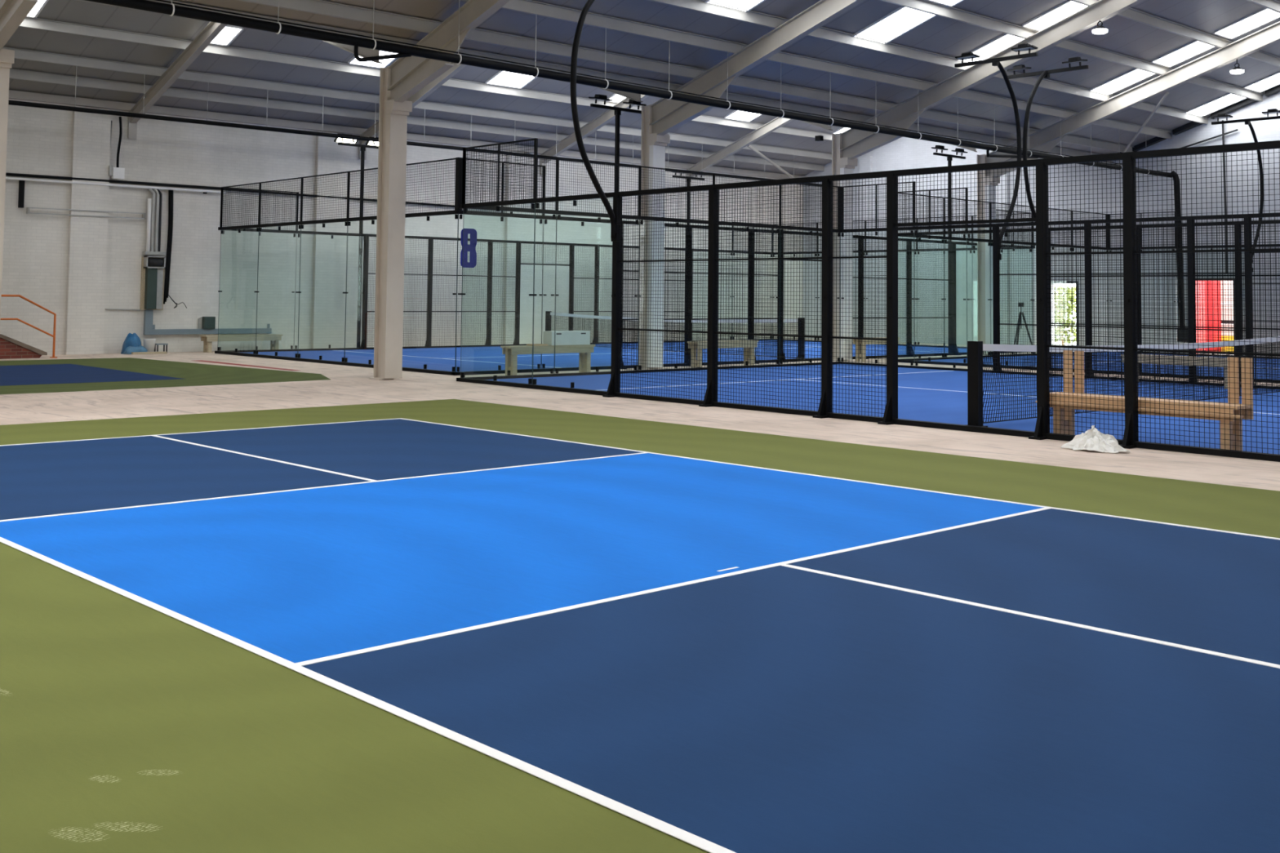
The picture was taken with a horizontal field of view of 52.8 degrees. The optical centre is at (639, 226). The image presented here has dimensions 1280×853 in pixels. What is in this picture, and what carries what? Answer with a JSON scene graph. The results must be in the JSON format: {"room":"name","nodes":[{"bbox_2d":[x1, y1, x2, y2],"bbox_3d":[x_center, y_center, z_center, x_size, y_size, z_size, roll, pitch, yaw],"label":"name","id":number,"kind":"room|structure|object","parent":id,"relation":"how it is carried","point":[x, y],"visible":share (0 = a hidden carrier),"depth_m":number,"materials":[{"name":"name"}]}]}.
{"room":"sports hall","nodes":[
{"label":"sports hall","id":0,"kind":"room"},
{"bbox_2d":[128,21,382,138],"bbox_3d":[-8.359,-3.577,26.834,0.200,2.616,11.150,3,-4,-43],"label":"roof beam","id":1,"kind":"structure","parent":0,"point":[212,29],"depth_m":28.87,"materials":[{"name":"white metal"}]},
{"bbox_2d":[0,98,803,355],"bbox_3d":[-10.026,0.203,32.989,43.300,5.910,0.300,3,-4,-43],"label":"wall","id":2,"kind":"structure","parent":0,"point":[35,254],"depth_m":33.05,"materials":[{"name":"white paint"}]},
{"bbox_2d":[17,180,24,208],"bbox_3d":[-13.966,-0.747,29.143,0.100,0.650,0.080,3,-4,-43],"label":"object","id":3,"kind":"object","parent":2,"relation":"attached to","point":[21,183],"visible":1,"depth_m":29.11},
{"bbox_2d":[26,207,146,219],"bbox_3d":[-12.874,-0.301,30.082,2.665,0.145,0.150,3,-4,-43],"label":"rail","id":4,"kind":"object","parent":2,"relation":"attached to","point":[27,208],"visible":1,"depth_m":29.96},
{"bbox_2d":[5,172,225,193],"bbox_3d":[-13.869,-1.091,29.193,9.400,0.185,0.160,3,-4,-43],"label":"conduit","id":5,"kind":"object","parent":2,"relation":"attached to","point":[205,191],"visible":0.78,"depth_m":30.45,"materials":[{"name":"white metal"}]},
{"bbox_2d":[163,189,186,308],"bbox_3d":[-11.275,0.530,31.445,0.558,2.936,0.116,2,-4,-30],"label":"cable bundle","id":6,"kind":"object","parent":5,"relation":"hanging from","point":[170,192],"visible":1,"depth_m":31.34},
{"bbox_2d":[108,165,124,179],"bbox_3d":[-12.353,-1.274,30.462,0.330,0.300,0.120,3,-4,-43],"label":"junction box","id":7,"kind":"object","parent":2,"relation":"attached to","point":[115,172],"visible":1,"depth_m":30.41,"materials":[{"name":"white paint"}]},
{"bbox_2d":[116,116,122,167],"bbox_3d":[-12.328,-1.981,30.562,0.103,1.243,0.066,2,-3,-20],"label":"cable","id":8,"kind":"object","parent":7,"relation":"on","point":[120,117],"visible":1,"depth_m":30.54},
{"bbox_2d":[139,255,165,309],"bbox_3d":[-11.686,1.363,31.036,0.540,1.290,0.249,3,-4,-43],"label":"electrical box","id":9,"kind":"object","parent":2,"relation":"attached to","point":[152,284],"visible":1,"depth_m":30.94,"materials":[{"name":"grey metal"}]},
{"bbox_2d":[142,188,165,255],"bbox_3d":[-11.687,-0.133,31.120,0.500,1.647,0.180,3,-4,-43],"label":"vertical conduit","id":10,"kind":"object","parent":2,"relation":"attached to","point":[150,213],"visible":1,"depth_m":31.08,"materials":[{"name":"metal"}]},
{"bbox_2d":[143,309,271,334],"bbox_3d":[-10.672,2.373,32.027,3.260,0.600,0.100,3,-4,-43],"label":"conduit","id":11,"kind":"object","parent":2,"relation":"attached to","point":[148,328],"visible":1,"depth_m":31.61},
{"bbox_2d":[198,316,215,328],"bbox_3d":[-10.730,2.388,31.946,0.392,0.301,0.140,3,-4,-43],"label":"switch box","id":12,"kind":"object","parent":11,"relation":"on","point":[208,322],"visible":1,"depth_m":31.92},
{"bbox_2d":[226,188,454,207],"bbox_3d":[-6.902,-0.686,35.566,9.700,0.130,0.060,3,-4,-43],"label":"conduit","id":13,"kind":"object","parent":2,"relation":"attached to","point":[229,189],"visible":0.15,"depth_m":34.40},
{"bbox_2d":[8,89,805,178],"bbox_3d":[-9.859,-2.714,32.998,43.300,0.180,0.100,3,-4,-43],"label":"trim","id":14,"kind":"structure","parent":2,"relation":"attached to","point":[19,95],"depth_m":33.89,"materials":[{"name":"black metal"}]},
{"bbox_2d":[64,106,800,355],"bbox_3d":[-5.985,0.516,36.412,32.140,5.740,0.120,3,-4,-43],"label":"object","id":15,"kind":"structure","parent":2,"relation":"attached to","point":[91,132],"depth_m":34.02,"materials":[{"name":"white paint"}]},
{"bbox_2d":[746,144,795,177],"bbox_3d":[4.651,-2.128,44.537,0.100,0.779,5.941,-1,-3,23],"label":"brace","id":16,"kind":"object","parent":2,"relation":"attached to","point":[749,146],"visible":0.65,"depth_m":43.92,"materials":[{"name":"white metal"}]},
{"bbox_2d":[4,0,841,176],"bbox_3d":[-5.914,-3.912,28.782,43.300,2.206,12.120,3,-4,-43],"label":"ceiling","id":17,"kind":"structure","parent":0,"point":[74,11],"depth_m":31.83,"materials":[{"name":"metal"}]},
{"bbox_2d":[26,0,48,17],"bbox_3d":[-12.556,-4.473,25.728,1.250,0.324,0.850,3,-4,-43],"label":"window","id":18,"kind":"structure","parent":17,"relation":"attached to","point":[39,6],"depth_m":26.13,"materials":[{"name":"white"}]},
{"bbox_2d":[210,24,244,45],"bbox_3d":[-9.337,-4.279,28.685,0.760,0.324,0.850,3,-4,-43],"label":"window","id":19,"kind":"structure","parent":17,"relation":"attached to","point":[229,33],"depth_m":28.79,"materials":[{"name":"white"}]},
{"bbox_2d":[347,49,398,67],"bbox_3d":[-6.442,-4.106,31.344,1.030,0.324,0.850,3,-4,-43],"label":"window","id":20,"kind":"structure","parent":17,"relation":"attached to","point":[386,62],"depth_m":31.54,"materials":[{"name":"white"}]},
{"bbox_2d":[1,46,831,159],"bbox_3d":[-8.634,-3.399,31.709,43.300,0.200,0.130,3,-4,-43],"label":"purlin","id":21,"kind":"object","parent":17,"relation":"attached to","point":[22,54],"visible":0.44,"depth_m":32.45,"materials":[{"name":"metal"}]},
{"bbox_2d":[8,65,822,186],"bbox_3d":[-4.520,-2.548,35.461,31.500,1.008,0.099,3,-4,-43],"label":"pipe","id":22,"kind":"object","parent":21,"relation":"hanging from","point":[10,102],"visible":0.79,"depth_m":31.30,"materials":[{"name":"metal"}]},
{"bbox_2d":[9,68,824,171],"bbox_3d":[-9.233,-3.067,32.339,43.300,0.200,0.130,3,-4,-43],"label":"purlin","id":23,"kind":"object","parent":17,"relation":"attached to","point":[20,74],"visible":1,"depth_m":33.50,"materials":[{"name":"metal"}]},
{"bbox_2d":[19,16,831,140],"bbox_3d":[-7.748,-3.888,30.777,43.300,0.200,0.130,3,-4,-43],"label":"purlin","id":24,"kind":"object","parent":17,"relation":"attached to","point":[28,22],"visible":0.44,"depth_m":30.66,"materials":[{"name":"metal"}]},
{"bbox_2d":[485,70,537,88],"bbox_3d":[-3.377,-3.921,34.159,1.200,0.324,0.850,3,-4,-43],"label":"window","id":25,"kind":"structure","parent":17,"relation":"attached to","point":[504,78],"depth_m":34.19,"materials":[{"name":"white"}]},
{"bbox_2d":[724,110,761,121],"bbox_3d":[3.311,-3.520,40.302,1.180,0.324,0.850,3,-4,-43],"label":"window","id":26,"kind":"structure","parent":17,"relation":"attached to","point":[736,114],"depth_m":40.39,"materials":[{"name":"white"}]},
{"bbox_2d":[359,62,643,159],"bbox_3d":[-3.760,-3.301,31.058,0.200,2.616,11.150,3,-4,-43],"label":"roof beam","id":27,"kind":"structure","parent":0,"point":[425,91],"depth_m":32.67,"materials":[{"name":"white metal"}]},
{"bbox_2d":[0,337,1279,491],"bbox_3d":[1.453,2.733,20.327,43.300,0.250,34.300,3,-4,-43],"label":"floor","id":28,"kind":"structure","parent":0,"point":[347,384],"depth_m":16.64,"materials":[{"name":"beige concrete"}]},
{"bbox_2d":[0,48,14,319],"bbox_3d":[-9.140,-0.357,18.064,0.420,5.450,0.540,3,-4,-43],"label":"steel column","id":29,"kind":"structure","parent":28,"relation":"on","point":[6,56],"depth_m":18.09,"materials":[{"name":"metal"}]},
{"bbox_2d":[0,0,37,50],"bbox_3d":[-1.634,-4.855,10.082,0.170,4.278,22.130,3,-4,-43],"label":"roof beam","id":30,"kind":"structure","parent":29,"relation":"on","point":[12,12],"depth_m":17.35,"materials":[{"name":"white metal"}]},
{"bbox_2d":[0,333,47,359],"bbox_3d":[-13.723,2.572,27.943,1.450,0.560,0.800,3,-4,-43],"label":"brick steps","id":31,"kind":"structure","parent":28,"relation":"on","point":[10,348],"depth_m":27.72,"materials":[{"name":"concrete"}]},
{"bbox_2d":[0,294,57,358],"bbox_3d":[-13.371,2.156,27.714,1.660,1.374,0.120,3,-4,-43],"label":"handrail","id":32,"kind":"object","parent":28,"relation":"on","point":[53,335],"visible":1,"depth_m":28.02,"materials":[{"name":"metal"}]},
{"bbox_2d":[120,333,147,354],"bbox_3d":[-11.928,2.755,30.405,0.476,0.496,0.552,-1,-4,34],"label":"plastic sack","id":33,"kind":"object","parent":28,"relation":"on","point":[132,343],"visible":0.97,"depth_m":30.28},
{"bbox_2d":[142,338,155,351],"bbox_3d":[-11.667,2.851,30.682,0.290,0.340,0.290,3,-4,-43],"label":"bucket","id":34,"kind":"object","parent":28,"relation":"on","point":[149,344],"visible":0.91,"depth_m":30.58,"materials":[{"name":"white paint"}]},
{"bbox_2d":[0,357,330,394],"bbox_3d":[-12.570,2.507,21.329,13.000,0.006,9.250,3,-4,-43],"label":"court","id":35,"kind":"object","parent":28,"relation":"on","point":[50,375],"visible":1,"depth_m":22.70,"materials":[{"name":"green paint"}]},
{"bbox_2d":[200,333,283,352],"bbox_3d":[-9.887,2.904,32.047,2.030,0.420,0.340,3,-4,-43],"label":"wooden bench","id":36,"kind":"object","parent":28,"relation":"on","point":[274,339],"visible":0.92,"depth_m":31.83,"materials":[{"name":"brown wood"}]},
{"bbox_2d":[192,360,299,370],"bbox_3d":[-8.062,2.817,26.182,0.260,0.003,4.400,3,-4,-43],"label":"paint stripe","id":37,"kind":"object","parent":28,"relation":"on","point":[193,360],"visible":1,"depth_m":26.12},
{"bbox_2d":[214,157,462,375],"bbox_3d":[-6.756,0.892,27.476,0.100,4.015,10.110,3,-4,-43],"label":"fence","id":38,"kind":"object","parent":28,"relation":"on","point":[459,161],"depth_m":27.29,"materials":[{"name":"black"}]},
{"bbox_2d":[333,133,378,347],"bbox_3d":[-7.348,0.419,33.921,1.588,5.638,0.237,3,-4,-43],"label":"floodlight pole","id":39,"kind":"object","parent":28,"relation":"on","point":[373,144],"visible":0.63,"depth_m":33.87,"materials":[{"name":"black"}]},
{"bbox_2d":[368,66,412,380],"bbox_3d":[-4.336,-0.069,22.477,0.420,5.450,0.540,3,-4,-43],"label":"steel column","id":40,"kind":"structure","parent":28,"relation":"on","point":[393,117],"depth_m":22.39,"materials":[{"name":"beige paint"}]},
{"bbox_2d":[386,0,510,102],"bbox_3d":[3.171,-4.566,14.495,0.170,4.278,22.130,3,-4,-43],"label":"roof beam","id":41,"kind":"structure","parent":40,"relation":"on","point":[410,74],"depth_m":21.48,"materials":[{"name":"white metal"}]},
{"bbox_2d":[214,186,773,353],"bbox_3d":[-2.831,1.496,37.952,20.110,4.015,0.245,3,-4,-43],"label":"fence","id":42,"kind":"object","parent":28,"relation":"on","point":[366,253],"visible":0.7,"depth_m":36.40,"materials":[{"name":"black metal"}]},
{"bbox_2d":[500,344,595,375],"bbox_3d":[-1.706,2.505,24.188,2.030,0.550,0.300,3,-4,-43],"label":"wooden bench","id":43,"kind":"object","parent":28,"relation":"on","point":[584,351],"visible":0.83,"depth_m":23.97,"materials":[{"name":"brown wood"}]},
{"bbox_2d":[542,330,590,345],"bbox_3d":[-1.388,2.118,24.496,0.940,0.260,0.262,3,-4,-43],"label":"carton","id":44,"kind":"object","parent":43,"relation":"on","point":[562,337],"visible":0.98,"depth_m":24.34,"materials":[{"name":"cardboard"}]},
{"bbox_2d":[244,340,966,371],"bbox_3d":[0.583,3.330,34.123,19.900,0.016,9.900,3,-4,-43],"label":"turf","id":45,"kind":"object","parent":28,"relation":"on","point":[473,358],"visible":0.41,"depth_m":30.83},
{"bbox_2d":[545,311,804,358],"bbox_3d":[0.588,2.825,34.150,0.240,1.000,9.800,3,-4,-43],"label":"net","id":46,"kind":"object","parent":45,"relation":"on","point":[548,320],"visible":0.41,"depth_m":33.69,"materials":[{"name":"fabric"}]},
{"bbox_2d":[588,93,646,191],"bbox_3d":[-0.489,0.116,26.622,1.440,5.608,0.203,3,-4,-43],"label":"floodlight pole","id":47,"kind":"object","parent":28,"relation":"on","point":[617,110],"visible":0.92,"depth_m":26.69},
{"bbox_2d":[0,399,1279,852],"bbox_3d":[-1.078,1.887,7.500,12.700,0.010,17.830,4,-4,-44],"label":"court","id":48,"kind":"object","parent":28,"relation":"on","point":[446,625],"visible":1,"depth_m":5.50,"materials":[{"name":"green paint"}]},
{"bbox_2d":[456,147,844,381],"bbox_3d":[0.734,0.875,25.663,10.410,4.015,0.100,3,-4,-43],"label":"fence","id":49,"kind":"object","parent":28,"relation":"on","point":[511,210],"depth_m":25.09,"materials":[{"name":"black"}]},
{"bbox_2d":[636,104,670,368],"bbox_3d":[0.263,0.207,26.701,0.420,5.450,0.540,3,-4,-43],"label":"steel column","id":50,"kind":"structure","parent":28,"relation":"on","point":[653,145],"depth_m":26.63,"materials":[{"name":"metal"}]},
{"bbox_2d":[648,0,864,135],"bbox_3d":[7.769,-4.290,18.719,0.170,4.278,22.130,3,-4,-43],"label":"roof beam","id":51,"kind":"structure","parent":50,"relation":"on","point":[668,115],"depth_m":25.00,"materials":[{"name":"white metal"}]},
{"bbox_2d":[671,171,705,224],"bbox_3d":[1.568,0.968,42.083,1.440,5.608,0.203,3,-4,-43],"label":"floodlight pole","id":52,"kind":"object","parent":28,"relation":"on","point":[683,177],"visible":0.25,"depth_m":42.16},
{"bbox_2d":[687,339,758,368],"bbox_3d":[1.770,2.709,27.381,1.880,0.560,0.300,3,-4,-43],"label":"wooden bench","id":53,"kind":"object","parent":28,"relation":"on","point":[695,344],"visible":0.66,"depth_m":27.23,"materials":[{"name":"brown wood"}]},
{"bbox_2d":[451,158,1032,375],"bbox_3d":[4.032,1.171,30.502,20.110,4.015,0.245,3,-4,-43],"label":"fence","id":54,"kind":"object","parent":28,"relation":"on","point":[471,248],"visible":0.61,"depth_m":29.26,"materials":[{"name":"black metal"}]},
{"bbox_2d":[831,133,857,360],"bbox_3d":[4.861,0.484,30.924,0.420,5.450,0.540,3,-4,-43],"label":"steel column","id":55,"kind":"structure","parent":28,"relation":"on","point":[840,166],"depth_m":30.86,"materials":[{"name":"metal"}]},
{"bbox_2d":[840,0,1144,159],"bbox_3d":[12.367,-4.013,22.943,0.170,4.278,22.130,3,-4,-43],"label":"roof beam","id":56,"kind":"structure","parent":55,"relation":"on","point":[855,143],"depth_m":28.52,"materials":[{"name":"white metal"}]},
{"bbox_2d":[456,137,1279,462],"bbox_3d":[2.319,0.388,16.256,0.245,4.015,16.130,3,-4,-43],"label":"fence","id":57,"kind":"object","parent":28,"relation":"on","point":[1131,437],"visible":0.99,"depth_m":15.49,"materials":[{"name":"black metal"}]},
{"bbox_2d":[570,0,620,241],"bbox_3d":[-0.623,-1.956,19.096,1.033,4.336,1.900,3,-4,-43],"label":"floodlight pole","id":58,"kind":"object","parent":57,"relation":"attached to","point":[615,237],"visible":1,"depth_m":18.85,"materials":[{"name":"metal"}]},
{"bbox_2d":[853,337,899,361],"bbox_3d":[5.670,2.948,30.963,1.480,0.550,0.300,3,-4,-43],"label":"wooden bench","id":59,"kind":"object","parent":28,"relation":"on","point":[857,342],"visible":0.38,"depth_m":30.58,"materials":[{"name":"brown wood"}]},
{"bbox_2d":[487,364,1279,454],"bbox_3d":[7.487,2.551,18.208,10.200,0.016,19.900,3,-4,-43],"label":"turf","id":60,"kind":"object","parent":28,"relation":"on","point":[940,396],"visible":0.64,"depth_m":19.80,"materials":[{"name":"carpet"}]},
{"bbox_2d":[964,336,1279,426],"bbox_3d":[7.493,2.046,18.235,10.100,1.000,0.240,3,-4,-43],"label":"net","id":61,"kind":"object","parent":60,"relation":"on","point":[975,349],"visible":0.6,"depth_m":16.80,"materials":[{"name":"fabric"}]},
{"bbox_2d":[1035,350,1253,450],"bbox_3d":[5.250,1.804,13.487,0.460,0.926,2.200,3,-4,-43],"label":"wooden bench","id":62,"kind":"object","parent":60,"relation":"on","point":[1244,361],"visible":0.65,"depth_m":13.11,"materials":[{"name":"brown wood"}]},
{"bbox_2d":[1120,354,1227,389],"bbox_3d":[9.537,2.554,22.783,0.360,0.516,2.030,3,-4,-43],"label":"wooden bench","id":63,"kind":"object","parent":60,"relation":"on","point":[1157,360],"visible":0.09,"depth_m":22.54,"materials":[{"name":"brown wood"}]},
{"bbox_2d":[771,213,1031,348],"bbox_3d":[7.958,1.776,40.992,0.100,4.015,10.110,3,-4,-43],"label":"fence","id":64,"kind":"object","parent":28,"relation":"on","point":[971,249],"depth_m":40.82,"materials":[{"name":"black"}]},
{"bbox_2d":[931,145,967,352],"bbox_3d":[8.340,0.647,34.732,1.440,5.608,0.203,3,-4,-43],"label":"floodlight pole","id":65,"kind":"object","parent":28,"relation":"on","point":[949,157],"visible":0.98,"depth_m":34.70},
{"bbox_2d":[977,154,999,354],"bbox_3d":[9.459,0.760,35.148,0.420,5.450,0.540,3,-4,-43],"label":"steel column","id":66,"kind":"structure","parent":28,"relation":"on","point":[983,249],"depth_m":35.09,"materials":[{"name":"metal"}]},
{"bbox_2d":[984,21,1279,177],"bbox_3d":[16.966,-3.737,27.167,0.170,4.278,22.130,3,-4,-43],"label":"roof beam","id":67,"kind":"structure","parent":66,"relation":"on","point":[1045,140],"depth_m":32.02,"materials":[{"name":"white metal"}]},
{"bbox_2d":[1117,91,1168,160],"bbox_3d":[13.612,-2.628,35.095,0.069,0.969,7.105,0,-3,11],"label":"brace","id":68,"kind":"object","parent":67,"relation":"attached to","point":[1165,95],"visible":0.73,"depth_m":34.14,"materials":[{"name":"white metal"}]},
{"bbox_2d":[897,192,1111,360],"bbox_3d":[9.802,1.420,33.993,10.460,4.015,0.100,3,-4,-43],"label":"fence","id":69,"kind":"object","parent":28,"relation":"on","point":[943,237],"depth_m":33.27,"materials":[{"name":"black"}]},
{"bbox_2d":[1013,302,1031,353],"bbox_3d":[10.529,2.823,35.714,0.612,1.425,0.656,3,-4,-43],"label":"tripod","id":70,"kind":"object","parent":28,"relation":"on","point":[1020,304],"visible":0.68,"depth_m":35.74,"materials":[{"name":"metal"}]},
{"bbox_2d":[840,181,1279,389],"bbox_3d":[9.997,0.849,23.308,0.245,4.015,16.130,3,-4,-43],"label":"fence","id":71,"kind":"object","parent":28,"relation":"on","point":[997,251],"visible":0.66,"depth_m":24.64,"materials":[{"name":"black metal"}]},
{"bbox_2d":[954,43,1038,259],"bbox_3d":[7.568,-1.464,26.620,1.033,4.336,1.900,3,-4,-43],"label":"floodlight pole","id":72,"kind":"object","parent":71,"relation":"attached to","point":[1025,46],"visible":0.91,"depth_m":26.71,"materials":[{"name":"metal"}]},
{"bbox_2d":[897,187,1279,382],"bbox_3d":[11.369,0.932,24.569,0.245,4.015,16.130,3,-4,-43],"label":"fence","id":73,"kind":"object","parent":28,"relation":"on","point":[966,231],"visible":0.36,"depth_m":25.96,"materials":[{"name":"black metal"}]},
{"bbox_2d":[1006,56,1088,262],"bbox_3d":[8.426,-1.412,27.408,1.033,4.336,1.900,3,-4,-43],"label":"floodlight pole","id":74,"kind":"object","parent":73,"relation":"attached to","point":[1046,73],"visible":0.66,"depth_m":27.29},
{"bbox_2d":[1061,425,1130,453],"bbox_3d":[4.565,2.114,12.900,0.656,0.248,0.414,-2,-4,36],"label":"sheet","id":75,"kind":"object","parent":28,"relation":"on","point":[1092,439],"visible":1,"depth_m":12.83,"materials":[{"name":"white fabric"}]},
{"bbox_2d":[920,351,1279,379],"bbox_3d":[16.555,3.096,26.538,10.250,0.016,19.900,3,-4,-43],"label":"turf","id":76,"kind":"object","parent":28,"relation":"on","point":[958,360],"visible":0.25,"depth_m":30.51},
{"bbox_2d":[1108,211,1279,358],"bbox_3d":[19.083,1.395,31.654,0.245,4.015,16.130,3,-4,-43],"label":"fence","id":77,"kind":"object","parent":28,"relation":"on","point":[1175,246],"visible":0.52,"depth_m":35.85,"materials":[{"name":"black metal"}]},
{"bbox_2d":[1211,108,1279,271],"bbox_3d":[16.655,-0.918,34.967,1.033,4.336,1.900,3,-4,-43],"label":"floodlight pole","id":78,"kind":"object","parent":77,"relation":"attached to","point":[1247,122],"visible":0.65,"depth_m":35.07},
{"bbox_2d":[540,94,832,176],"bbox_3d":[0.838,-3.025,35.282,0.200,2.616,11.150,3,-4,-43],"label":"roof beam","id":79,"kind":"structure","parent":0,"point":[607,116],"depth_m":37.74,"materials":[{"name":"white metal"}]},
{"bbox_2d":[173,0,1279,154],"bbox_3d":[5.529,-5.004,16.395,43.300,3.668,21.700,3,-4,-43],"label":"ceiling","id":80,"kind":"structure","parent":0,"point":[940,35],"depth_m":27.17,"materials":[{"name":"metal"}]},
{"bbox_2d":[78,0,1113,163],"bbox_3d":[-1.714,-2.951,24.147,43.300,0.200,0.130,3,-4,-43],"label":"purlin","id":81,"kind":"object","parent":80,"relation":"attached to","point":[772,103],"visible":0.28,"depth_m":26.05,"materials":[{"name":"metal"}]},
{"bbox_2d":[238,0,1133,151],"bbox_3d":[-1.238,-3.201,23.645,43.300,0.200,0.130,3,-4,-43],"label":"purlin","id":82,"kind":"object","parent":80,"relation":"attached to","point":[316,6],"visible":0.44,"depth_m":24.35,"materials":[{"name":"metal"}]},
{"bbox_2d":[704,0,765,12],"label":"window","id":83,"kind":"structure","parent":80,"relation":"attached to","point":[748,5],"depth_m":23.33,"materials":[{"name":"white"}]},
{"bbox_2d":[461,0,1172,138],"bbox_3d":[-0.489,-3.593,22.855,43.300,0.200,0.130,3,-4,-43],"label":"purlin","id":84,"kind":"object","parent":80,"relation":"attached to","point":[530,6],"visible":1,"depth_m":26.00,"materials":[{"name":"metal"}]},
{"bbox_2d":[85,0,1171,177],"bbox_3d":[-0.403,-3.009,22.916,42.563,1.358,0.262,3,-4,-42],"label":"pipe","id":85,"kind":"object","parent":84,"relation":"hanging from","point":[171,9],"visible":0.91,"depth_m":21.49,"materials":[{"name":"black metal"}]},
{"bbox_2d":[353,44,411,62],"bbox_3d":[-3.916,-2.584,19.654,0.992,0.263,0.064,3,-4,-43],"label":"loop","id":86,"kind":"object","parent":85,"relation":"hanging from","point":[356,47],"visible":1,"depth_m":19.55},
{"bbox_2d":[155,0,1122,164],"bbox_3d":[-1.359,-2.728,22.043,40.000,0.322,0.023,3,-4,-43],"label":"overhead cable","id":87,"kind":"object","parent":85,"relation":"attached to","point":[156,0],"visible":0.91,"depth_m":21.77,"materials":[{"name":"metal"}]},
{"bbox_2d":[986,149,1038,158],"bbox_3d":[9.141,-1.715,31.644,2.287,0.220,0.070,3,-4,-43],"label":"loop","id":88,"kind":"object","parent":85,"relation":"hanging from","point":[988,154],"visible":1,"depth_m":31.28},
{"bbox_2d":[1170,170,1185,328],"bbox_3d":[15.383,0.644,36.939,0.393,4.505,0.175,-2,-4,41],"label":"downpipe","id":89,"kind":"object","parent":85,"relation":"attached to","point":[1174,173],"visible":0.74,"depth_m":36.85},
{"bbox_2d":[852,0,963,44],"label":"window","id":90,"kind":"structure","parent":80,"relation":"attached to","point":[900,21],"depth_m":25.64,"materials":[{"name":"white"}]},
{"bbox_2d":[648,0,1209,124],"bbox_3d":[0.226,-3.968,22.101,43.300,0.200,0.130,3,-4,-43],"label":"purlin","id":91,"kind":"object","parent":80,"relation":"attached to","point":[751,16],"visible":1,"depth_m":26.67,"materials":[{"name":"metal"}]},
{"bbox_2d":[956,0,1088,62],"bbox_3d":[9.596,-4.882,26.053,0.850,2.405,7.300,3,-4,-43],"label":"window","id":92,"kind":"structure","parent":80,"relation":"attached to","point":[1068,7],"depth_m":27.31,"materials":[{"name":"white"}]},
{"bbox_2d":[880,0,1264,101],"bbox_3d":[1.260,-4.510,21.011,43.300,0.200,0.130,3,-4,-43],"label":"purlin","id":93,"kind":"object","parent":80,"relation":"attached to","point":[926,6],"visible":1,"depth_m":28.57,"materials":[{"name":"metal"}]},
{"bbox_2d":[1070,0,1279,66],"bbox_3d":[2.247,-5.027,19.970,43.300,0.200,0.130,3,-4,-43],"label":"purlin","id":94,"kind":"object","parent":80,"relation":"attached to","point":[1131,14],"visible":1,"depth_m":29.12,"materials":[{"name":"metal"}]},
{"bbox_2d":[1088,7,1279,95],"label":"window","id":95,"kind":"structure","parent":80,"relation":"attached to","point":[1264,15],"depth_m":30.86,"materials":[{"name":"white"}]},
{"bbox_2d":[1184,71,1279,116],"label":"window","id":96,"kind":"structure","parent":80,"relation":"attached to","point":[1271,81],"depth_m":35.28,"materials":[{"name":"white"}]},
{"bbox_2d":[1246,0,1279,13],"bbox_3d":[3.316,-5.587,18.843,43.300,0.200,0.130,3,-4,-43],"label":"purlin","id":97,"kind":"object","parent":80,"relation":"attached to","point":[1273,5],"visible":1,"depth_m":28.63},
{"bbox_2d":[687,116,977,186],"bbox_3d":[5.436,-2.748,39.506,0.200,2.616,11.150,3,-4,-43],"label":"roof beam","id":98,"kind":"structure","parent":0,"point":[777,122],"depth_m":41.81,"materials":[{"name":"white metal"}]},
{"bbox_2d":[803,92,1279,356],"bbox_3d":[17.509,-1.034,35.351,0.300,9.227,33.600,3,-4,-43],"label":"wall","id":99,"kind":"structure","parent":0,"point":[903,153],"depth_m":39.64,"materials":[{"name":"paint"}]},
{"bbox_2d":[858,105,1279,357],"bbox_3d":[14.575,-0.662,38.209,0.120,8.728,20.100,3,-4,-43],"label":"column","id":100,"kind":"structure","parent":99,"relation":"attached to","point":[1272,126],"depth_m":41.09,"materials":[{"name":"paint"}]},
{"bbox_2d":[1120,84,1279,152],"bbox_3d":[17.133,-3.596,35.558,0.200,2.951,8.650,3,-4,-43],"label":"trim","id":101,"kind":"structure","parent":99,"relation":"attached to","point":[1276,89],"depth_m":36.72,"materials":[{"name":"metal"}]},
{"bbox_2d":[1195,278,1235,355],"bbox_3d":[16.377,2.561,36.606,0.710,2.160,1.310,3,-4,-43],"label":"door","id":102,"kind":"structure","parent":99,"relation":"in","point":[1199,283],"depth_m":36.94,"materials":[{"name":"metal"}]},
{"bbox_2d":[1222,120,1227,271],"bbox_3d":[16.392,-0.837,36.184,0.058,4.300,0.108,3,-4,-43],"label":"cable","id":103,"kind":"object","parent":99,"relation":"attached to","point":[1223,128],"visible":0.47,"depth_m":36.17,"materials":[{"name":"rubber"}]},
{"label":"outside","id":104,"kind":"structure","parent":0,"visible":0},
{"bbox_2d":[1055,338,1233,355],"bbox_3d":[19.212,3.896,39.833,8.700,0.100,20.000,3,-4,-43],"label":"floor","id":105,"kind":"structure","parent":104,"point":[1059,339],"depth_m":44.18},
{"bbox_2d":[1055,284,1075,344],"bbox_3d":[13.722,2.887,41.745,1.994,2.010,2.646,2,-3,-23],"label":"leafy shrub","id":106,"kind":"object","parent":105,"relation":"on","point":[1064,304],"visible":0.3,"depth_m":41.41,"materials":[{"name":"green plant"}]},
{"bbox_2d":[1197,280,1221,351],"bbox_3d":[16.718,2.607,38.245,0.630,2.250,0.720,3,-4,-43],"label":"locker","id":107,"kind":"object","parent":105,"relation":"on","point":[1215,322],"visible":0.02,"depth_m":37.91,"materials":[{"name":"red paint"}]},
{"bbox_2d":[1220,280,1233,351],"bbox_3d":[17.716,2.587,38.144,0.500,2.300,1.100,3,-4,-43],"label":"storage rack","id":108,"kind":"object","parent":105,"relation":"on","point":[1224,282],"visible":0.11,"depth_m":38.16,"materials":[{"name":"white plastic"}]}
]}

